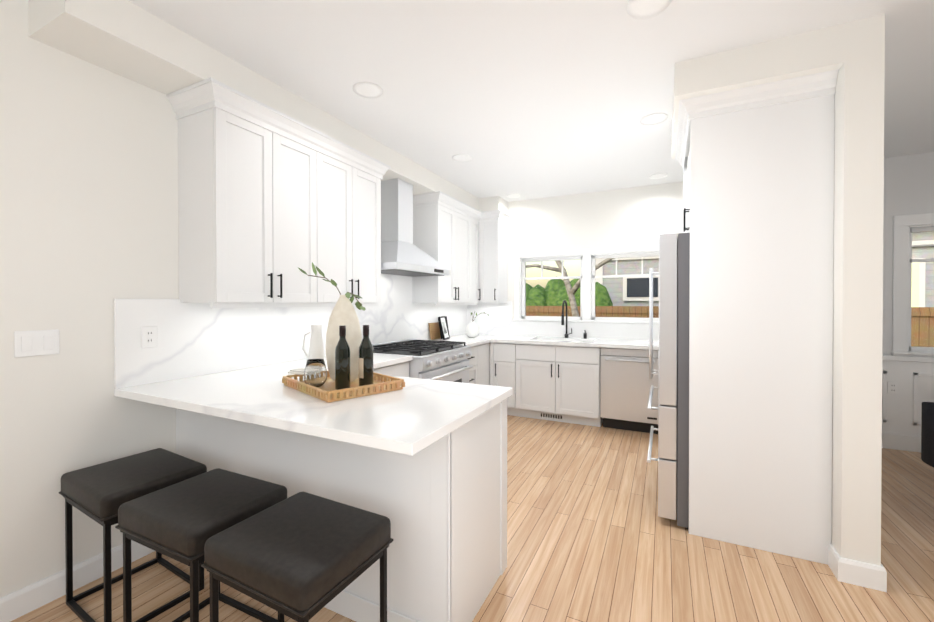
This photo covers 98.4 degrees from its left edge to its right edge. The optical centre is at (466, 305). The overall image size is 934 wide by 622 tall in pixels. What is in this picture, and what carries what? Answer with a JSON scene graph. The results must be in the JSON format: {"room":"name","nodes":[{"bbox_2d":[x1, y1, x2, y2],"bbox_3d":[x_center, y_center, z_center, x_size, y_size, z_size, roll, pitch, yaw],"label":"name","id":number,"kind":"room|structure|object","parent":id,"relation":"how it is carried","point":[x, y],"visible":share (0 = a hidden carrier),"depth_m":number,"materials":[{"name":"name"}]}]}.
{"room":"kitchen","nodes":[
{"label":"kitchen","id":0,"kind":"room"},
{"bbox_2d":[0,0,178,597],"bbox_3d":[-1.986,-0.013,1.883,0.150,2.740,9.000,0,0,26],"label":"wall","id":1,"kind":"structure","parent":0,"point":[89,223],"depth_m":1.91,"materials":[{"name":"white paint"}]},
{"bbox_2d":[14,329,58,357],"bbox_3d":[-1.932,0.168,1.813,0.009,0.114,0.145,0,0,26],"label":"light switch","id":2,"kind":"object","parent":1,"relation":"attached to","point":[35,343],"visible":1,"depth_m":1.81,"materials":[{"name":"white plastic"}]},
{"bbox_2d":[0,540,153,621],"bbox_3d":[-2.747,1.314,0.155,0.016,0.112,4.850,0,0,26],"label":"baseboard","id":3,"kind":"structure","parent":1,"relation":"attached to","point":[25,600],"depth_m":1.87,"materials":[{"name":"white wood"}]},
{"bbox_2d":[174,81,325,304],"bbox_3d":[-1.349,-0.608,2.607,0.348,1.175,0.769,0,0,26],"label":"upper cabinet","id":4,"kind":"object","parent":1,"relation":"attached to","point":[272,201],"depth_m":2.35,"materials":[{"name":"white wood"}]},
{"bbox_2d":[114,299,465,388],"bbox_3d":[-0.903,0.181,3.899,0.017,0.462,4.092,0,0,26],"label":"backsplash","id":5,"kind":"structure","parent":1,"relation":"attached to","point":[193,340],"depth_m":2.50,"materials":[{"name":"white stone"}]},
{"bbox_2d":[141,326,156,347],"bbox_3d":[-1.727,0.170,2.191,0.008,0.114,0.075,0,0,26],"label":"electrical outlet","id":6,"kind":"object","parent":5,"relation":"attached to","point":[148,336],"visible":1,"depth_m":2.19,"materials":[{"name":"white plastic"}]},
{"bbox_2d":[326,137,381,304],"bbox_3d":[-1.063,-0.612,3.190,0.348,1.175,0.769,0,0,26],"label":"upper cabinet","id":7,"kind":"object","parent":1,"relation":"attached to","point":[353,179],"depth_m":3.14,"materials":[{"name":"white wood"}]},
{"bbox_2d":[381,178,448,276],"bbox_3d":[-0.603,-0.762,3.930,0.484,0.896,0.926,0,0,26],"label":"range hood","id":8,"kind":"object","parent":1,"relation":"attached to","point":[402,254],"visible":0.83,"depth_m":3.86,"materials":[{"name":"silver metal"}]},
{"bbox_2d":[410,193,469,304],"bbox_3d":[-0.274,-0.624,4.796,0.348,1.175,0.870,0,0,26],"label":"upper cabinet","id":9,"kind":"object","parent":1,"relation":"attached to","point":[441,224],"depth_m":4.46,"materials":[{"name":"white wood"}]},
{"bbox_2d":[470,206,481,304],"bbox_3d":[-0.035,-0.627,5.214,0.410,1.175,0.332,0,0,26],"label":"upper cabinet","id":10,"kind":"object","parent":1,"relation":"attached to","point":[475,215],"depth_m":5.21,"materials":[{"name":"white wood"}]},
{"bbox_2d":[11,415,933,621],"bbox_3d":[1.278,1.418,0.430,7.700,0.100,9.250,0,0,26],"label":"floor","id":11,"kind":"structure","parent":0,"point":[592,536],"depth_m":2.10,"materials":[{"name":"brown wood"}]},
{"bbox_2d":[59,448,206,621],"bbox_3d":[-1.541,1.057,1.878,0.474,0.600,0.404,0,0,30],"label":"stool","id":12,"kind":"object","parent":11,"relation":"on","point":[101,493],"visible":0.79,"depth_m":1.79,"materials":[{"name":"leather"}]},
{"bbox_2d":[115,468,286,621],"bbox_3d":[-1.048,1.059,1.625,0.481,0.600,0.412,0,0,26],"label":"stool","id":13,"kind":"object","parent":11,"relation":"on","point":[183,521],"visible":0.71,"depth_m":1.53,"materials":[{"name":"leather"}]},
{"bbox_2d":[258,425,293,497],"bbox_3d":[-0.846,0.909,2.270,0.318,0.890,0.592,0,0,26],"label":"base cabinet","id":14,"kind":"object","parent":11,"relation":"on","point":[275,447],"depth_m":1.96,"materials":[{"name":"white wood"}]},
{"bbox_2d":[278,353,411,368],"bbox_3d":[-0.928,0.438,3.138,0.643,0.040,0.839,0,0,26],"label":"countertop","id":15,"kind":"structure","parent":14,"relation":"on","point":[378,358],"depth_m":3.13,"materials":[{"name":"white stone"}]},
{"bbox_2d":[201,491,392,621],"bbox_3d":[-0.567,1.061,1.389,0.481,0.600,0.412,0,0,26],"label":"stool","id":16,"kind":"object","parent":11,"relation":"on","point":[303,556],"visible":1,"depth_m":1.29,"materials":[{"name":"leather"}]},
{"bbox_2d":[294,433,337,612],"bbox_3d":[-0.555,0.910,2.128,0.570,0.890,0.592,0,0,26],"label":"base cabinet","id":17,"kind":"object","parent":11,"relation":"on","point":[315,459],"depth_m":1.84,"materials":[{"name":"white wood"}]},
{"bbox_2d":[373,357,411,376],"bbox_3d":[-0.922,0.903,3.111,0.676,0.890,0.889,0,0,26],"label":"base cabinet","id":18,"kind":"object","parent":11,"relation":"on","point":[400,368],"depth_m":3.21,"materials":[{"name":"white wood"}]},
{"bbox_2d":[372,339,472,382],"bbox_3d":[-0.459,0.855,3.891,0.769,0.975,0.914,0,0,26],"label":"range","id":19,"kind":"object","parent":11,"relation":"on","point":[441,360],"visible":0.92,"depth_m":3.70,"materials":[{"name":"silver metal"}]},
{"bbox_2d":[338,401,509,621],"bbox_3d":[-0.169,0.912,1.928,0.538,0.890,0.622,0,0,26],"label":"base cabinet","id":20,"kind":"object","parent":11,"relation":"on","point":[445,506],"depth_m":1.66,"materials":[{"name":"white wood"}]},
{"bbox_2d":[114,365,513,456],"bbox_3d":[-0.786,0.446,2.083,1.828,0.040,0.930,0,0,26],"label":"countertop","id":21,"kind":"structure","parent":20,"relation":"on","point":[408,420],"depth_m":1.75,"materials":[{"name":"white stone"}]},
{"bbox_2d":[302,325,324,361],"bbox_3d":[-0.899,0.268,2.376,0.122,0.310,0.092,0,0,26],"label":"pitcher","id":22,"kind":"object","parent":21,"relation":"on","point":[316,349],"visible":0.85,"depth_m":2.34,"materials":[{"name":"white ceramic"}]},
{"bbox_2d":[282,370,404,402],"bbox_3d":[-0.651,0.400,2.099,0.416,0.050,0.540,0,1,-44],"label":"tray","id":23,"kind":"object","parent":21,"relation":"on","point":[327,391],"visible":0.69,"depth_m":1.97,"materials":[{"name":"brown wicker"}]},
{"bbox_2d":[288,368,304,374],"bbox_3d":[-0.898,0.363,2.224,0.150,0.020,0.101,0,0,26],"label":"napkin","id":24,"kind":"object","parent":23,"relation":"on","point":[298,371],"visible":0.4,"depth_m":2.19,"materials":[{"name":"white fabric"}]},
{"bbox_2d":[303,359,326,386],"bbox_3d":[-0.775,0.344,2.062,0.116,0.135,0.116,0,0,26],"label":"carafe","id":25,"kind":"object","parent":23,"relation":"on","point":[315,373],"visible":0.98,"depth_m":2.02,"materials":[{"name":"clear glass"}]},
{"bbox_2d":[299,262,365,381],"bbox_3d":[-0.689,0.087,2.162,0.332,0.648,0.268,0,0,26],"label":"vase","id":26,"kind":"object","parent":23,"relation":"on","point":[343,312],"visible":0.75,"depth_m":2.15,"materials":[{"name":"beige ceramic"}]},
{"bbox_2d":[335,325,349,389],"bbox_3d":[-0.617,0.255,1.998,0.074,0.314,0.073,0,0,26],"label":"wine bottle","id":27,"kind":"object","parent":23,"relation":"on","point":[342,364],"visible":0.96,"depth_m":1.97,"materials":[{"name":"black glass"}]},
{"bbox_2d":[358,325,372,385],"bbox_3d":[-0.513,0.255,2.044,0.074,0.314,0.074,0,0,26],"label":"wine bottle","id":28,"kind":"object","parent":23,"relation":"on","point":[365,361],"visible":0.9,"depth_m":2.02,"materials":[{"name":"black glass"}]},
{"bbox_2d":[434,345,477,384],"bbox_3d":[-0.252,0.892,4.554,0.608,0.890,0.449,0,0,26],"label":"base cabinet","id":29,"kind":"object","parent":11,"relation":"on","point":[473,360],"depth_m":4.55,"materials":[{"name":"white wood"}]},
{"bbox_2d":[478,341,493,384],"bbox_3d":[-0.048,0.889,4.915,0.655,0.890,0.378,0,0,26],"label":"base cabinet","id":30,"kind":"object","parent":11,"relation":"on","point":[485,351],"depth_m":4.85,"materials":[{"name":"white wood"}]},
{"bbox_2d":[434,337,489,348],"bbox_3d":[-0.166,0.426,4.689,0.643,0.040,0.774,0,0,26],"label":"countertop","id":31,"kind":"structure","parent":30,"relation":"on","point":[469,341],"depth_m":4.71,"materials":[{"name":"white stone"}]},
{"bbox_2d":[428,316,448,339],"bbox_3d":[-0.339,0.269,4.914,0.091,0.268,0.370,0,0,26],"label":"cutting boards","id":32,"kind":"object","parent":31,"relation":"on","point":[435,331],"visible":0.69,"depth_m":4.87,"materials":[{"name":"brown wood"}]},
{"bbox_2d":[439,316,449,339],"bbox_3d":[-0.273,0.266,4.856,0.079,0.276,0.220,0,0,14],"label":"picture frame","id":33,"kind":"object","parent":31,"relation":"on","point":[444,327],"visible":1,"depth_m":4.84,"materials":[{"name":"black metal"}]},
{"bbox_2d":[466,311,488,336],"bbox_3d":[0.081,0.237,5.042,0.269,0.331,0.399,0,0,26],"label":"round vase","id":34,"kind":"object","parent":31,"relation":"on","point":[472,328],"visible":1,"depth_m":5.07,"materials":[{"name":"white ceramic"}]},
{"bbox_2d":[494,341,521,416],"bbox_3d":[0.592,0.888,5.128,0.396,0.890,0.610,0,0,26],"label":"base cabinet","id":35,"kind":"object","parent":11,"relation":"on","point":[507,358],"depth_m":4.83,"materials":[{"name":"white wood"}]},
{"bbox_2d":[522,345,602,426],"bbox_3d":[1.119,0.890,4.870,1.012,0.890,0.610,0,0,26],"label":"base cabinet","id":36,"kind":"object","parent":11,"relation":"on","point":[561,383],"depth_m":4.56,"materials":[{"name":"white wood"}]},
{"bbox_2d":[458,333,757,356],"bbox_3d":[1.348,0.426,4.735,3.321,0.040,0.643,0,0,26],"label":"countertop","id":37,"kind":"structure","parent":36,"relation":"on","point":[590,342],"depth_m":4.47,"materials":[{"name":"white stone"}]},
{"bbox_2d":[600,347,658,433],"bbox_3d":[1.829,0.895,4.476,0.596,0.885,0.631,0,0,26],"label":"dishwasher","id":38,"kind":"object","parent":11,"relation":"on","point":[626,382],"visible":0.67,"depth_m":4.25,"materials":[{"name":"silver metal"}]},
{"bbox_2d":[647,232,689,528],"bbox_3d":[1.717,0.451,2.732,0.876,1.800,0.930,0,0,26],"label":"refrigerator","id":39,"kind":"object","parent":11,"relation":"on","point":[672,372],"visible":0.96,"depth_m":2.45,"materials":[{"name":"silver metal"}]},
{"bbox_2d":[921,402,933,467],"bbox_3d":[3.117,0.969,2.397,0.534,0.771,0.539,0,0,26],"label":"dining chair","id":40,"kind":"object","parent":11,"relation":"on","point":[927,437],"visible":1,"depth_m":2.52,"materials":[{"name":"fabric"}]},
{"bbox_2d":[128,0,933,201],"bbox_3d":[1.278,-1.422,0.409,7.700,0.100,9.250,0,0,26],"label":"ceiling","id":41,"kind":"structure","parent":0,"point":[529,99],"depth_m":2.33,"materials":[{"name":"white paint"}]},
{"bbox_2d":[28,0,507,212],"bbox_3d":[-0.693,-1.301,3.628,0.625,0.190,4.410,0,0,26],"label":"soffit ceiling","id":42,"kind":"structure","parent":41,"relation":"attached to","point":[130,40],"depth_m":2.04,"materials":[{"name":"white paint"}]},
{"bbox_2d":[353,82,382,97],"bbox_3d":[-0.637,-1.385,2.591,0.190,0.006,0.190,0,0,26],"label":"recessed light","id":43,"kind":"object","parent":41,"relation":"in","point":[367,89],"visible":1,"depth_m":2.59,"materials":[{"name":"white"}]},
{"bbox_2d":[452,154,471,161],"bbox_3d":[-0.046,-1.394,3.794,0.190,0.006,0.190,0,0,26],"label":"recessed light","id":44,"kind":"object","parent":41,"relation":"in","point":[462,157],"visible":1,"depth_m":3.79,"materials":[{"name":"white plastic"}]},
{"bbox_2d":[506,194,520,197],"bbox_3d":[0.597,-1.404,5.149,0.190,0.006,0.190,0,0,26],"label":"recessed light","id":45,"kind":"object","parent":41,"relation":"in","point":[513,195],"visible":0.96,"depth_m":5.13,"materials":[{"name":"white"}]},
{"bbox_2d":[627,0,671,18],"bbox_3d":[0.831,-1.379,1.837,0.190,0.006,0.190,0,0,26],"label":"recessed light","id":46,"kind":"object","parent":41,"relation":"in","point":[639,9],"visible":1,"depth_m":1.86,"materials":[{"name":"white plastic"}]},
{"bbox_2d":[640,113,667,124],"bbox_3d":[1.391,-1.388,2.999,0.190,0.006,0.190,0,0,26],"label":"recessed light","id":47,"kind":"object","parent":41,"relation":"in","point":[654,118],"visible":1,"depth_m":3.00,"materials":[{"name":"white plastic"}]},
{"bbox_2d":[649,173,667,178],"bbox_3d":[2.061,-1.398,4.341,0.190,0.006,0.190,0,0,26],"label":"recessed light","id":48,"kind":"object","parent":41,"relation":"in","point":[657,175],"visible":0.98,"depth_m":4.32,"materials":[{"name":"white plastic"}]},
{"bbox_2d":[672,23,844,158],"bbox_3d":[1.765,-1.294,2.638,0.740,0.190,1.120,0,0,26],"label":"soffit","id":49,"kind":"structure","parent":41,"relation":"attached to","point":[805,54],"depth_m":2.13,"materials":[{"name":"white paint"}]},
{"bbox_2d":[508,152,933,354],"bbox_3d":[3.173,-0.031,4.279,7.000,2.740,0.150,0,0,26],"label":"wall","id":50,"kind":"structure","parent":0,"point":[640,215],"depth_m":4.78,"materials":[{"name":"white paint"}]},
{"bbox_2d":[482,210,509,304],"bbox_3d":[0.334,-0.628,5.356,0.290,1.175,0.408,0,0,26],"label":"upper cabinet","id":51,"kind":"object","parent":50,"relation":"attached to","point":[494,222],"depth_m":5.24,"materials":[{"name":"white wood"}]},
{"bbox_2d":[513,244,658,323],"bbox_3d":[1.541,-0.253,5.051,1.970,0.917,0.200,0,0,26],"label":"kitchen window","id":52,"kind":"structure","parent":50,"relation":"in","point":[587,258],"depth_m":5.04,"materials":[{"name":"white"}]},
{"bbox_2d":[466,301,745,344],"bbox_3d":[1.486,0.173,5.015,3.322,0.462,0.016,0,0,26],"label":"backsplash","id":53,"kind":"structure","parent":50,"relation":"attached to","point":[499,320],"depth_m":5.04,"materials":[{"name":"white stone"}]},
{"bbox_2d":[887,381,898,393],"bbox_3d":[3.997,0.770,3.780,0.075,0.115,0.007,0,0,26],"label":"outlet","id":54,"kind":"object","parent":50,"relation":"attached to","point":[892,387],"visible":1,"depth_m":3.78,"materials":[{"name":"white plastic"}]},
{"bbox_2d":[882,355,933,451],"bbox_3d":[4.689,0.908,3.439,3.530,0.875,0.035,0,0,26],"label":"cabinet","id":55,"kind":"object","parent":50,"relation":"attached to","point":[902,416],"depth_m":3.74,"materials":[{"name":"white wood"}]},
{"bbox_2d":[891,213,933,362],"bbox_3d":[4.804,-0.160,3.450,1.760,1.360,0.200,0,0,26],"label":"dining room window","id":56,"kind":"structure","parent":50,"relation":"in","point":[905,227],"depth_m":3.74,"materials":[{"name":"white"}]},
{"bbox_2d":[832,14,884,565],"bbox_3d":[2.481,-0.022,3.104,0.145,2.740,2.570,0,0,26],"label":"wall","id":57,"kind":"structure","parent":0,"point":[857,299],"depth_m":1.96,"materials":[{"name":"white paint"}]},
{"bbox_2d":[683,73,837,244],"bbox_3d":[1.834,-0.843,2.665,0.633,0.708,0.938,0,0,26],"label":"upper cabinet","id":58,"kind":"object","parent":57,"relation":"attached to","point":[760,162],"depth_m":2.22,"materials":[{"name":"white wood"}]},
{"bbox_2d":[848,559,886,591],"bbox_3d":[2.537,1.292,3.066,0.036,0.112,2.566,0,0,26],"label":"baseboard","id":59,"kind":"structure","parent":57,"relation":"attached to","point":[875,576],"depth_m":1.93,"materials":[{"name":"white wood"}]},
{"label":"outside","id":60,"kind":"structure","parent":0,"visible":0},
{"bbox_2d":[526,231,933,346],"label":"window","id":61,"kind":"structure","parent":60,"point":[615,302],"depth_m":11.43,"materials":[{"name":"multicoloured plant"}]}
]}

